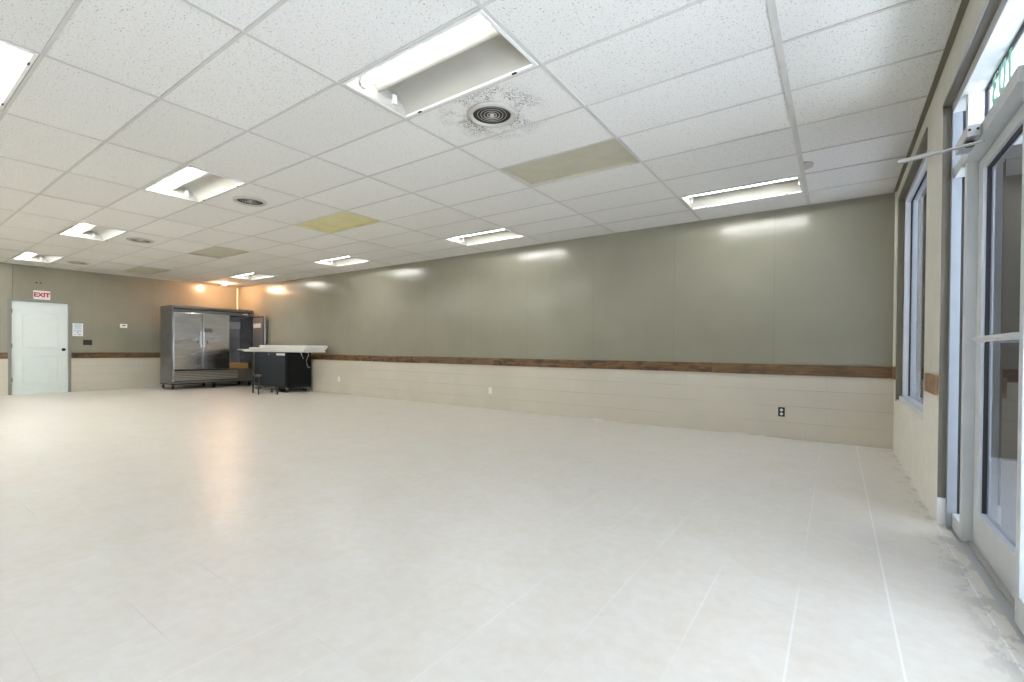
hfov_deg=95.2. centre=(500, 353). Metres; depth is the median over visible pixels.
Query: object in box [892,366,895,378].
trim
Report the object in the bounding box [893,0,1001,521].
wall
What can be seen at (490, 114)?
ceiling vent
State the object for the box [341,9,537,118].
ceiling light
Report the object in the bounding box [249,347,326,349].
board
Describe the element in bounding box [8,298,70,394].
door
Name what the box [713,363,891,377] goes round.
trim
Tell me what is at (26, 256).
ceiling light
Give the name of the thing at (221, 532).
floor
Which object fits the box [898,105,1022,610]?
door
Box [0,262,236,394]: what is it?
wall
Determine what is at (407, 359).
trim
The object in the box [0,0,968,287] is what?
ceiling
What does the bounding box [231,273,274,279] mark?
ceiling light
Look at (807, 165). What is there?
smoke detector
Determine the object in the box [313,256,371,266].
ceiling light
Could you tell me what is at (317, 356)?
trim
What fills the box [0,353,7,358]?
trim
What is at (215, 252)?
ceiling panel
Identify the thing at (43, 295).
exit sign
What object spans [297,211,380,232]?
ceiling panel
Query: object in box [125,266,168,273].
ceiling panel
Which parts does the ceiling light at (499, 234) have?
plate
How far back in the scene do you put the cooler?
11.42 m
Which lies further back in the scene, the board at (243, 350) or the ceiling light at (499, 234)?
the board at (243, 350)
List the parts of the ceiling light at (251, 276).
plate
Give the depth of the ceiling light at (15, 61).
3.05 m
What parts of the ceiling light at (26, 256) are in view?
plate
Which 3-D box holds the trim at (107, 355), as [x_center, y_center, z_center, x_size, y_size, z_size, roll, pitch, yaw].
[-8.744,0.040,12.664,0.020,0.133,3.083,1,1,36]
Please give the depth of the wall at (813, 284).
6.79 m
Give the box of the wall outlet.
[778,407,784,416]
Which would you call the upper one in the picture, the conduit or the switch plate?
the conduit
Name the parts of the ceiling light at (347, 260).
plate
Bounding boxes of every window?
[895,127,927,417]
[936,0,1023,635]
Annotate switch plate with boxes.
[83,340,91,344]
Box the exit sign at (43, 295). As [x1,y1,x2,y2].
[33,290,49,299]
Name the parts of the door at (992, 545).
closer arm, rail, rail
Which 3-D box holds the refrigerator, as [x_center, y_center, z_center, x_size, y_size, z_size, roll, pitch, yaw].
[-7.604,-0.155,12.448,1.424,2.115,2.007,1,1,36]
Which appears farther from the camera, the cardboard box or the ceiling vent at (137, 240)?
the cardboard box
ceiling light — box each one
[0,40,38,111]
[11,252,63,262]
[58,223,127,240]
[142,166,246,202]
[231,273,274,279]
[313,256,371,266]
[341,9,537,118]
[445,228,525,245]
[679,176,804,209]
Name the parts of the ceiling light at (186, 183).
plate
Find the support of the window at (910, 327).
in the wall at (933, 120)
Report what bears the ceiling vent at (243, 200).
in the ceiling
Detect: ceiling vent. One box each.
[66,261,89,264]
[126,238,154,243]
[232,196,267,206]
[467,101,516,127]
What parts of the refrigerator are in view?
panel, door, frame, panel, door, panel, grille door, panel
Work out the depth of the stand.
10.85 m
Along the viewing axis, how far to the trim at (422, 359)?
8.87 m
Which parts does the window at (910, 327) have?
sill, glass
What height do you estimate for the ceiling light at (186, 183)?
0.159 m
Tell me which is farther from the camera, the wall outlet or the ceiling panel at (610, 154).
the wall outlet
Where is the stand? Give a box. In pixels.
[252,374,277,394]
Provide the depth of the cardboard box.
13.02 m
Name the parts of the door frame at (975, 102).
sill, sill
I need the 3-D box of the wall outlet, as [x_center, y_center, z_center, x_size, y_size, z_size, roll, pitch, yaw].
[3.482,0.724,5.798,0.072,0.116,0.009,1,1,36]
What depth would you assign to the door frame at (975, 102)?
2.64 m
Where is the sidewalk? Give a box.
[949,457,1023,643]
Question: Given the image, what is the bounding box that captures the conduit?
[13,264,13,297]
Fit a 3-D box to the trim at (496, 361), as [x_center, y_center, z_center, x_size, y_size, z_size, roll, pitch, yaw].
[0.613,0.158,7.851,1.816,0.130,0.020,1,1,36]
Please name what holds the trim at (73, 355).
attached to the wall at (102, 302)
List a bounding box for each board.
[237,349,324,350]
[243,350,324,352]
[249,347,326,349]
[259,345,327,347]
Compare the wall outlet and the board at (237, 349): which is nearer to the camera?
the wall outlet
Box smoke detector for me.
[804,161,813,169]
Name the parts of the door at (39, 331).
panel, panel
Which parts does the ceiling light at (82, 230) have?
plate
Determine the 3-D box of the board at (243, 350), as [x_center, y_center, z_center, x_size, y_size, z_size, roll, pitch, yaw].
[-5.437,-0.055,11.656,2.750,0.032,0.550,1,1,35]
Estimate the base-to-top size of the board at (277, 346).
0.052 m
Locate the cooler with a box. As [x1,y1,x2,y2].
[254,352,310,391]
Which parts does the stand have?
leg, rail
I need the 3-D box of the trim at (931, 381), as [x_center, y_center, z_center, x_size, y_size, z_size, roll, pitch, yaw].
[2.851,0.199,3.097,0.020,0.123,0.420,1,1,36]
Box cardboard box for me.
[229,362,247,368]
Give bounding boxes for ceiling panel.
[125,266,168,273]
[188,246,247,258]
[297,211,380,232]
[502,139,638,186]
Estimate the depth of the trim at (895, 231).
5.13 m
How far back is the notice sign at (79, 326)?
10.99 m
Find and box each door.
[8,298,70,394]
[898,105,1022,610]
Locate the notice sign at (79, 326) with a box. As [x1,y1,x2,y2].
[72,323,82,335]
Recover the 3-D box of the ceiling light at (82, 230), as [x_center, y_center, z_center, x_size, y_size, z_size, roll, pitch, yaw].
[-6.355,-1.956,7.288,1.189,0.159,0.582,1,1,36]
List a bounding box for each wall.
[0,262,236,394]
[237,193,894,448]
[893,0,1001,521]
[991,144,1022,459]
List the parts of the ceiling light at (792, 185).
plate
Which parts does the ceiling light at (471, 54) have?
plate, plate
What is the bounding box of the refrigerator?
[160,305,265,389]
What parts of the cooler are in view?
machine panel, door, rail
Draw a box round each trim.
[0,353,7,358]
[71,353,104,357]
[105,353,159,357]
[315,354,361,360]
[362,355,418,362]
[419,356,492,364]
[493,358,586,367]
[587,360,712,371]
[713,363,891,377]
[892,191,896,366]
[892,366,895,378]
[924,373,938,394]
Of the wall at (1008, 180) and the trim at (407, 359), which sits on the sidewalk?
the wall at (1008, 180)
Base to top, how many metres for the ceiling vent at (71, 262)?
0.111 m
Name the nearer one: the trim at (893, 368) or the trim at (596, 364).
the trim at (893, 368)
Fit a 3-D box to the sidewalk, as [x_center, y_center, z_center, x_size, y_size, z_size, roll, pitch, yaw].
[3.278,1.163,0.748,3.338,0.130,28.000,1,1,36]
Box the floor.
[0,383,1023,681]
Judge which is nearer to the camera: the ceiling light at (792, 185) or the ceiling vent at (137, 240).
the ceiling light at (792, 185)
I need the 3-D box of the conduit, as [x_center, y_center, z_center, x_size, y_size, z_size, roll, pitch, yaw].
[-10.546,-1.571,10.121,0.021,0.725,0.022,1,1,36]

